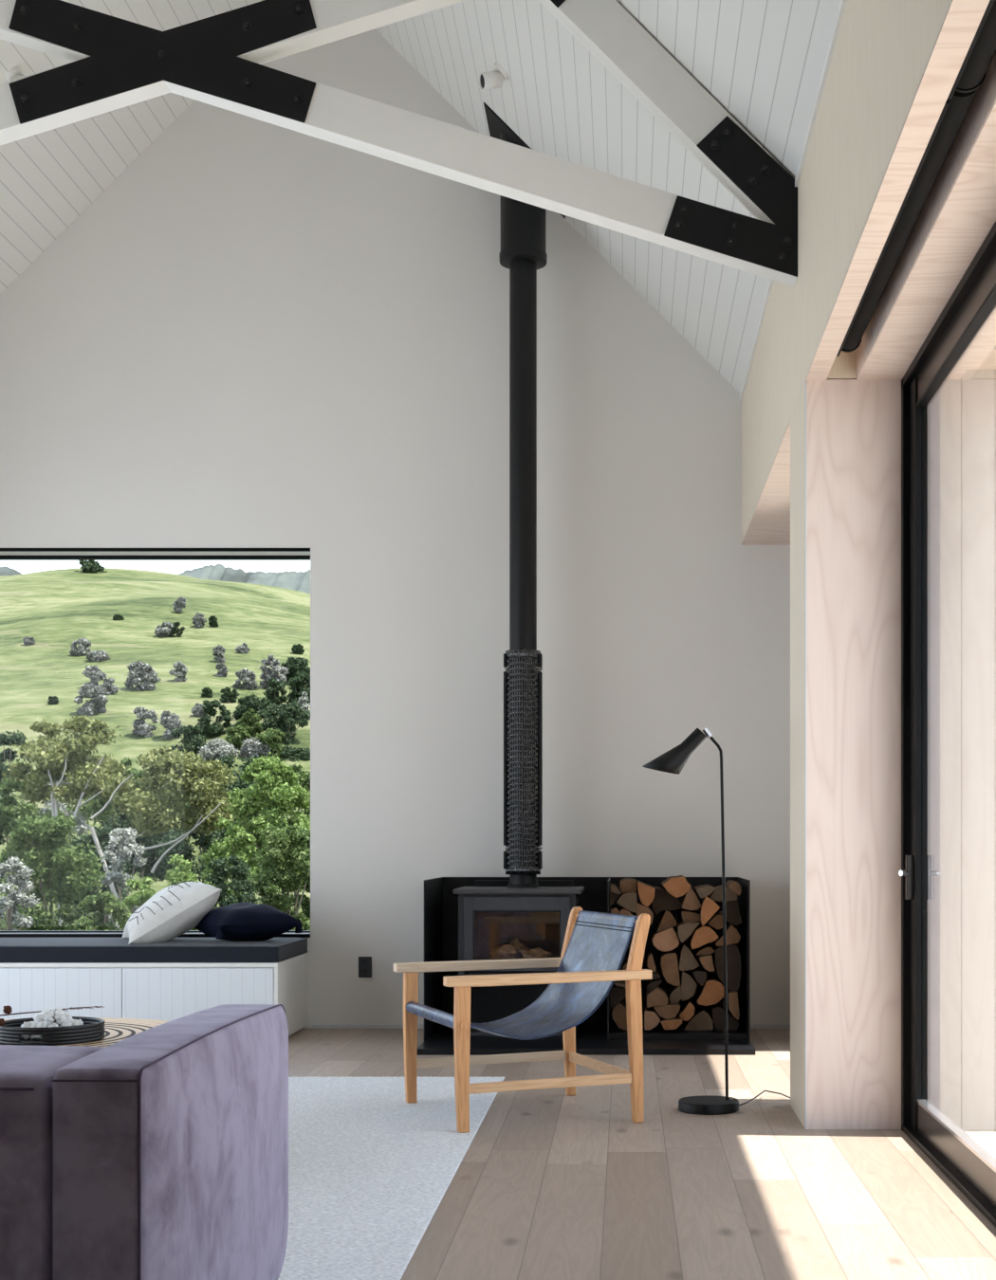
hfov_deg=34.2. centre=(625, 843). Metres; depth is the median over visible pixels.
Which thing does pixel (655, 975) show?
log
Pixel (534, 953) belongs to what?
log
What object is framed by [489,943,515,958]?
log
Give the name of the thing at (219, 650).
bush
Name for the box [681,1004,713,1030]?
log
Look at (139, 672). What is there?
bush
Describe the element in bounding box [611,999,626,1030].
log
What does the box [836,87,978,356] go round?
roller blind
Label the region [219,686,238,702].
bush
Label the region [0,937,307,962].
bench cushion
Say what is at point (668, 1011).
log
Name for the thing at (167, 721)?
bush
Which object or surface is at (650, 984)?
log
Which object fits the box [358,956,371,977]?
wall outlet
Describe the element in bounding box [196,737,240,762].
flowering bush
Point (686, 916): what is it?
log
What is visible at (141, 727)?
bush
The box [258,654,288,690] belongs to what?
bush
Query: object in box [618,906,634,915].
log
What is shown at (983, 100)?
trim
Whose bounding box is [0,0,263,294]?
ceiling
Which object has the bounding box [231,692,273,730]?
evergreen tree
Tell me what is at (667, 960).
log
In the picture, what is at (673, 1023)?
log
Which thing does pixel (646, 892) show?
log
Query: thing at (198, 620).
bush
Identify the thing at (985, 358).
trim
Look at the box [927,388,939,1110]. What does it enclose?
trim
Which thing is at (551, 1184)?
floor
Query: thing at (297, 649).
bush
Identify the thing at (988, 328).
trim
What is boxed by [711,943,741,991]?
log
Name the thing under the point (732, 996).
log
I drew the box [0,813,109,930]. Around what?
tree
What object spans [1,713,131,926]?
eucalyptus tree
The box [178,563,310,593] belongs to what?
mountain
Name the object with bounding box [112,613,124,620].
bush
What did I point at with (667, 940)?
log
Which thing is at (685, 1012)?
log
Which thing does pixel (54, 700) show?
bush
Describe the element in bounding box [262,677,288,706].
evergreen tree
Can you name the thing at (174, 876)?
shrub
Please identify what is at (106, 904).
shrub
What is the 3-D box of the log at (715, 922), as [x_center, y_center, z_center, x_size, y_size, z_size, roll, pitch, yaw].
[0.489,0.421,8.870,0.090,0.082,0.382,0,0,0]
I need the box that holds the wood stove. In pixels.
[452,879,584,1036]
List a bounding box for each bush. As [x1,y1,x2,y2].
[22,636,35,645]
[47,695,59,704]
[69,637,91,656]
[73,683,108,715]
[81,664,107,686]
[85,649,110,661]
[97,677,118,694]
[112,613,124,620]
[124,660,160,690]
[131,706,158,736]
[154,621,174,636]
[159,710,182,738]
[168,660,187,681]
[170,621,184,637]
[172,596,186,613]
[190,702,204,716]
[191,612,206,627]
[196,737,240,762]
[201,687,212,697]
[208,615,218,627]
[212,644,225,662]
[213,662,227,676]
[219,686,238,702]
[232,668,257,689]
[235,642,250,653]
[239,733,273,757]
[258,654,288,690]
[291,643,304,654]
[297,691,310,719]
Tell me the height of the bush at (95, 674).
1.356 m
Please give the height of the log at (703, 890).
0.067 m
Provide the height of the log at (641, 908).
0.121 m
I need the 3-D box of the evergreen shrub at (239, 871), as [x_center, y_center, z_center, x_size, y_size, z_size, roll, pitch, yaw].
[-6.166,1.999,24.984,0.903,3.648,0.918,0,0,-18]
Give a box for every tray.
[0,1016,105,1045]
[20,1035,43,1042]
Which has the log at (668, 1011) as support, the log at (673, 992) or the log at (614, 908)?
the log at (673, 992)
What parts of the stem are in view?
stem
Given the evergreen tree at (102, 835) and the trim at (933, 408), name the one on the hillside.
the evergreen tree at (102, 835)
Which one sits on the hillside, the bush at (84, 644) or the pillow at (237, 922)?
the bush at (84, 644)
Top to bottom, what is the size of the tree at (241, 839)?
4.743 m
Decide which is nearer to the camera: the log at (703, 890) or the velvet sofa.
the velvet sofa
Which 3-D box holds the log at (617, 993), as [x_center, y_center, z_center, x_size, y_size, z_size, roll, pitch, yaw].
[-0.043,0.827,8.860,0.087,0.124,0.365,0,0,0]
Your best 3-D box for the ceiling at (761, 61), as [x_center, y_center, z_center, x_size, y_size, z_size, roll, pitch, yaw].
[-0.116,-3.604,2.929,3.312,3.738,13.457,0,0,0]
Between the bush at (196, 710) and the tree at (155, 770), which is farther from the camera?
the bush at (196, 710)
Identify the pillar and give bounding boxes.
[789,379,900,1129]
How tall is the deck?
0.190 m
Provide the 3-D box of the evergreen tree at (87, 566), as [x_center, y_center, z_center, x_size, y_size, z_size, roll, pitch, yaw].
[-50.315,-25.831,151.946,2.704,2.130,2.808,0,0,0]
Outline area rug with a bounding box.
[277,1076,504,1279]
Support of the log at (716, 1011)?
on the surround
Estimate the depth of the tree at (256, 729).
76.88 m
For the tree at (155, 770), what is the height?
4.040 m
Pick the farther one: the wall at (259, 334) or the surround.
the wall at (259, 334)
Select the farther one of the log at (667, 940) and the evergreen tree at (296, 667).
the evergreen tree at (296, 667)
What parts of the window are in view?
sill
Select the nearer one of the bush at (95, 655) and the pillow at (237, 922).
the pillow at (237, 922)
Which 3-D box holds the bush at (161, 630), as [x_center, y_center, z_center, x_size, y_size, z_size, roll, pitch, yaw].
[-29.663,-13.791,103.975,1.478,1.115,1.384,0,0,0]
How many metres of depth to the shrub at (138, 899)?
20.93 m
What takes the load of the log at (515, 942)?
on the wood stove
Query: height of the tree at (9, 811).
7.956 m
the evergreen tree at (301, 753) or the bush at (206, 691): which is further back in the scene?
the bush at (206, 691)
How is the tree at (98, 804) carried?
on the hillside
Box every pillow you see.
[121,880,221,944]
[194,902,302,941]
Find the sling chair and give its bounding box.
[393,906,652,1133]
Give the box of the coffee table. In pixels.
[0,1017,168,1047]
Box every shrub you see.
[0,855,40,930]
[37,777,97,844]
[73,891,131,930]
[98,827,147,930]
[114,876,156,930]
[164,853,198,930]
[204,855,257,907]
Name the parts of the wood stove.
plate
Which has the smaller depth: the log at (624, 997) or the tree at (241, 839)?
the log at (624, 997)
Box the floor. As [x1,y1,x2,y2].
[288,1027,995,1279]
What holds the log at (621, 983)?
on the log at (617, 993)
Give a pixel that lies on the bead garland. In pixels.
(46, 1017)
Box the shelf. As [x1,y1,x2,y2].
[608,1018,747,1040]
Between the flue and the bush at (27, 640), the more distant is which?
the bush at (27, 640)
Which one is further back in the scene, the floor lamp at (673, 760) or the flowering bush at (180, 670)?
the flowering bush at (180, 670)
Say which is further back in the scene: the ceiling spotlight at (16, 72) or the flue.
the flue
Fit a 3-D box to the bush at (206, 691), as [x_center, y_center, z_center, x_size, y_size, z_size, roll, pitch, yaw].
[-22.196,-7.997,85.499,0.672,0.694,0.569,0,0,0]
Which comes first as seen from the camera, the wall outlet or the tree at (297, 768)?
the wall outlet
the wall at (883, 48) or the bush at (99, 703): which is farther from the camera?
the bush at (99, 703)
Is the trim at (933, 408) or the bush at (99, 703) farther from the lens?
the bush at (99, 703)
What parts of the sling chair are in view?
leg, leg, armrest, armrest, post, post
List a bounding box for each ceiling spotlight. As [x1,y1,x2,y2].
[6,65,26,81]
[477,62,508,90]
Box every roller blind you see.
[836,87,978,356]
[947,0,995,98]
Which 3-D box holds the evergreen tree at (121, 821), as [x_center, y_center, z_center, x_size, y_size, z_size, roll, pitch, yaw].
[-14.891,1.839,49.896,2.917,7.274,2.706,0,0,44]
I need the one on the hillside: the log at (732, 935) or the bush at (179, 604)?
the bush at (179, 604)
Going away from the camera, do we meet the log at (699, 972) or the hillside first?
the log at (699, 972)
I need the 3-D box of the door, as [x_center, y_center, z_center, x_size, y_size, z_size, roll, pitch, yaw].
[1.049,-0.335,4.270,0.101,2.810,3.540,0,0,0]
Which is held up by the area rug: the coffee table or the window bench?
the coffee table
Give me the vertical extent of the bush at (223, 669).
0.968 m
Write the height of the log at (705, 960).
0.090 m
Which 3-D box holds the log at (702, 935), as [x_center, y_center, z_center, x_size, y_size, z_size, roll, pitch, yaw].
[0.420,0.502,8.804,0.147,0.124,0.358,0,0,0]
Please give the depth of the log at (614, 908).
8.61 m
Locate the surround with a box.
[416,877,754,1055]
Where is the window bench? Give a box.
[0,952,307,1036]
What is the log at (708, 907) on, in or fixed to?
on the log at (702, 935)
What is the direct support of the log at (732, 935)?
on the log at (733, 957)
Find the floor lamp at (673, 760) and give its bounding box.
[641,727,789,1115]
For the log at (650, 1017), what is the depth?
8.62 m
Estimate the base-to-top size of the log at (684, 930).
0.110 m
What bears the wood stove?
on the surround
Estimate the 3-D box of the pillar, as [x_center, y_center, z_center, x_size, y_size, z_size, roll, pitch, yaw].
[0.881,-0.335,6.322,0.418,2.810,0.569,0,0,0]
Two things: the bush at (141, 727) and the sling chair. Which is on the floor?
the sling chair
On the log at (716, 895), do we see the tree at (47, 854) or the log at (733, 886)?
the log at (733, 886)
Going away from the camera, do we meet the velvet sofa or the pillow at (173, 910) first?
the velvet sofa
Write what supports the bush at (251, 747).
on the hillside
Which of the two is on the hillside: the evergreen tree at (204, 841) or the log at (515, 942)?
the evergreen tree at (204, 841)
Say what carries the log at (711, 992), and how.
on the log at (716, 1011)
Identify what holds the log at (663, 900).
on the log at (666, 921)
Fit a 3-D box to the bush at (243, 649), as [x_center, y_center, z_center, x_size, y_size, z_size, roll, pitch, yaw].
[-23.315,-11.850,98.000,0.953,0.809,0.760,0,0,0]
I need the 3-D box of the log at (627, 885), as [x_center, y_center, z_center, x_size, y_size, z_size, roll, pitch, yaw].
[0.013,0.229,8.835,0.092,0.075,0.362,0,0,0]
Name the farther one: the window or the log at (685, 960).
the window
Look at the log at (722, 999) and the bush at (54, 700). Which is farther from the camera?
the bush at (54, 700)
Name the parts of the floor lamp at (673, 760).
lamp shade, power cord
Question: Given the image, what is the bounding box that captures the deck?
[965,1132,995,1157]
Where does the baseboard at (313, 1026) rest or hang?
attached to the wall at (259, 334)
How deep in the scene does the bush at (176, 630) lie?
103.86 m
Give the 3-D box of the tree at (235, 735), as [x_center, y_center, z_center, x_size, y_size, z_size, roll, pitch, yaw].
[-18.160,-4.956,75.530,1.232,1.240,1.142,0,0,-36]
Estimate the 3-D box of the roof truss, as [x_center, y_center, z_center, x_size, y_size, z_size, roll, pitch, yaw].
[-1.811,-3.646,6.353,4.966,2.855,0.134,0,0,0]
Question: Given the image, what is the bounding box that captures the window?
[0,548,310,937]
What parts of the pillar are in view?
panel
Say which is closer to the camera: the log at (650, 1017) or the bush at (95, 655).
the log at (650, 1017)
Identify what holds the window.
in the wall at (259, 334)
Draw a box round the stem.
[0,1005,104,1025]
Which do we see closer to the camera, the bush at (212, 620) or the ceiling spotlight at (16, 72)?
the ceiling spotlight at (16, 72)
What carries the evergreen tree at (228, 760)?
on the hillside
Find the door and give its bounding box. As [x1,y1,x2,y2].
[897,221,995,1226]
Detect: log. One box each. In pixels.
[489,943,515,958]
[501,937,529,957]
[518,947,550,958]
[609,890,619,905]
[609,983,625,1008]
[610,883,621,895]
[610,905,619,914]
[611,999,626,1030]
[614,980,625,987]
[616,891,637,913]
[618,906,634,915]
[619,877,637,893]
[621,957,628,969]
[622,993,625,1007]
[636,900,653,924]
[637,879,654,906]
[642,1003,659,1029]
[645,949,656,971]
[645,976,661,992]
[645,984,668,1007]
[648,969,659,979]
[651,886,681,914]
[651,927,678,951]
[653,998,679,1019]
[655,910,676,932]
[658,949,679,986]
[658,1013,681,1029]
[660,875,691,897]
[667,985,680,1004]
[675,919,699,942]
[676,942,698,970]
[677,998,694,1020]
[678,908,699,922]
[678,969,696,1000]
[679,888,701,910]
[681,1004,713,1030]
[688,923,717,949]
[691,966,706,986]
[693,884,714,898]
[693,943,714,955]
[694,974,723,1005]
[696,953,713,971]
[697,896,718,925]
[706,885,736,901]
[706,911,722,929]
[708,1002,738,1030]
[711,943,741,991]
[713,921,740,946]
[716,900,741,925]
[719,997,728,1008]
[725,879,741,895]
[726,987,739,1019]
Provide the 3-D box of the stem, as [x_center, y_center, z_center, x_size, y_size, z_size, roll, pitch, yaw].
[-1.963,0.568,5.332,0.427,0.052,0.228,0,0,-10]
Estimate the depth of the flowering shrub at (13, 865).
20.95 m
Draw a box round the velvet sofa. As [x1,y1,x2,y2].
[0,1004,288,1279]
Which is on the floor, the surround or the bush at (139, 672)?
the surround
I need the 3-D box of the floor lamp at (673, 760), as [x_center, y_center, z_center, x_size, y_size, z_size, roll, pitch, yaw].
[0.407,0.301,6.550,0.677,1.538,0.292,0,0,-29]
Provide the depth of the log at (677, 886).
8.64 m
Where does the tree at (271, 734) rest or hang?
on the hillside
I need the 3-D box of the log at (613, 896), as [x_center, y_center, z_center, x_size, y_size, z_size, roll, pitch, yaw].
[-0.062,0.291,8.837,0.051,0.082,0.344,0,0,0]
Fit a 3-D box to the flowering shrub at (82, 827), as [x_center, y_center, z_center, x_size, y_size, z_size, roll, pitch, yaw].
[-22.140,-1.335,64.034,2.583,4.252,2.405,0,0,40]
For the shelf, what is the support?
attached to the surround
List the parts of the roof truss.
steel plate, steel plate, steel plate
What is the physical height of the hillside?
36.147 m
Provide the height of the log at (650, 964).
0.097 m
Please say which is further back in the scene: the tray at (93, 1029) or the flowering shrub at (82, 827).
the flowering shrub at (82, 827)
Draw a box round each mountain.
[0,566,21,575]
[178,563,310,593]
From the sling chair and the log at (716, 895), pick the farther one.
the log at (716, 895)
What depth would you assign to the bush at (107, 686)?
84.89 m
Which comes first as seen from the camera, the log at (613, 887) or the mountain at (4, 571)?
the log at (613, 887)
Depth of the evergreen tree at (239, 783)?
49.75 m
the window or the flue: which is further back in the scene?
the window
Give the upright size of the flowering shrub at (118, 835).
4.665 m
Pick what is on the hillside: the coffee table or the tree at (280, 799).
the tree at (280, 799)
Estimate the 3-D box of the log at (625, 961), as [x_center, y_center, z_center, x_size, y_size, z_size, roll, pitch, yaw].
[0.024,0.657,8.870,0.085,0.058,0.349,0,0,0]
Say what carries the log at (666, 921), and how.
on the log at (667, 940)
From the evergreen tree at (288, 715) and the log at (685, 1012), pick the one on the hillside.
the evergreen tree at (288, 715)
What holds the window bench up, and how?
on the floor
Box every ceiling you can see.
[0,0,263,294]
[375,0,840,393]
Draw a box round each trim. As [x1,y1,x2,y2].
[739,0,846,401]
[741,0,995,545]
[827,1,995,379]
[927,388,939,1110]
[946,308,995,379]
[967,329,995,368]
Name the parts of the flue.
ceiling plate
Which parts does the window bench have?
drawer, drawer, panel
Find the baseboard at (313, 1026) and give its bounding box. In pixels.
[310,1024,789,1028]
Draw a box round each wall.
[0,28,789,1027]
[741,0,950,542]
[939,368,995,1132]
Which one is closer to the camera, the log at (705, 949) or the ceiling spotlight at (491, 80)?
the ceiling spotlight at (491, 80)
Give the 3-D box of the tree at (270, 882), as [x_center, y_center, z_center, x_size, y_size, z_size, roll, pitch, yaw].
[-4.756,1.627,22.999,1.274,3.809,1.062,0,0,-3]
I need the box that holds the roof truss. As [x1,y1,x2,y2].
[0,0,797,286]
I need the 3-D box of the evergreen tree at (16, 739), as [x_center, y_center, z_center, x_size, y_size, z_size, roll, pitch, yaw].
[-19.910,0.847,51.938,2.135,9.092,1.942,0,0,-33]
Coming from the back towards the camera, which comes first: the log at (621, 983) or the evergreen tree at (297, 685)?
the evergreen tree at (297, 685)
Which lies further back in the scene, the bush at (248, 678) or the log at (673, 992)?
the bush at (248, 678)
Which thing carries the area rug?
on the floor
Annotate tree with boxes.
[0,729,41,895]
[0,774,65,856]
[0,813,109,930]
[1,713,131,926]
[54,823,132,930]
[64,757,145,829]
[78,560,107,572]
[90,744,240,901]
[101,791,190,882]
[154,769,210,830]
[154,803,235,901]
[169,724,207,753]
[195,698,232,737]
[199,815,260,908]
[210,751,266,822]
[214,775,287,855]
[218,751,310,894]
[223,725,251,749]
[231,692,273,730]
[233,708,263,737]
[249,824,310,930]
[253,728,286,758]
[260,701,310,745]
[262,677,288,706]
[276,763,310,897]
[278,656,310,684]
[279,745,310,761]
[286,671,310,704]
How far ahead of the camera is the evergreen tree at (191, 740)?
74.73 m
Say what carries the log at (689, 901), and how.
on the log at (686, 916)
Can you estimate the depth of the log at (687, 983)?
8.68 m
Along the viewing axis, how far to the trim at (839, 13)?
5.80 m
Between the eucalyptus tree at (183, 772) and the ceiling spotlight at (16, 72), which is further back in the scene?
the eucalyptus tree at (183, 772)
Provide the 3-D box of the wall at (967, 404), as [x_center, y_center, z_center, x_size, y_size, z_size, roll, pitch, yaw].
[3.330,-0.260,6.173,4.340,3.060,0.255,0,0,0]
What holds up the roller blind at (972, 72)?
attached to the wall at (883, 48)
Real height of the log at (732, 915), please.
0.132 m
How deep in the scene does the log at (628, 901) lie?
8.61 m
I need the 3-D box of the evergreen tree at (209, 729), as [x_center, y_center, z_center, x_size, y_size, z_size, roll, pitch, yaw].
[-19.840,-5.955,77.491,1.458,1.973,1.797,0,0,43]
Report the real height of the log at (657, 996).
0.104 m
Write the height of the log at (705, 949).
0.045 m
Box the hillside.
[0,567,310,930]
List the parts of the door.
lock knob, handle plate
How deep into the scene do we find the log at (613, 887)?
8.63 m
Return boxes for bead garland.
[20,1007,83,1040]
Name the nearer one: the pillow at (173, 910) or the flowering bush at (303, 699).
the pillow at (173, 910)
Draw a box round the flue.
[483,101,565,887]

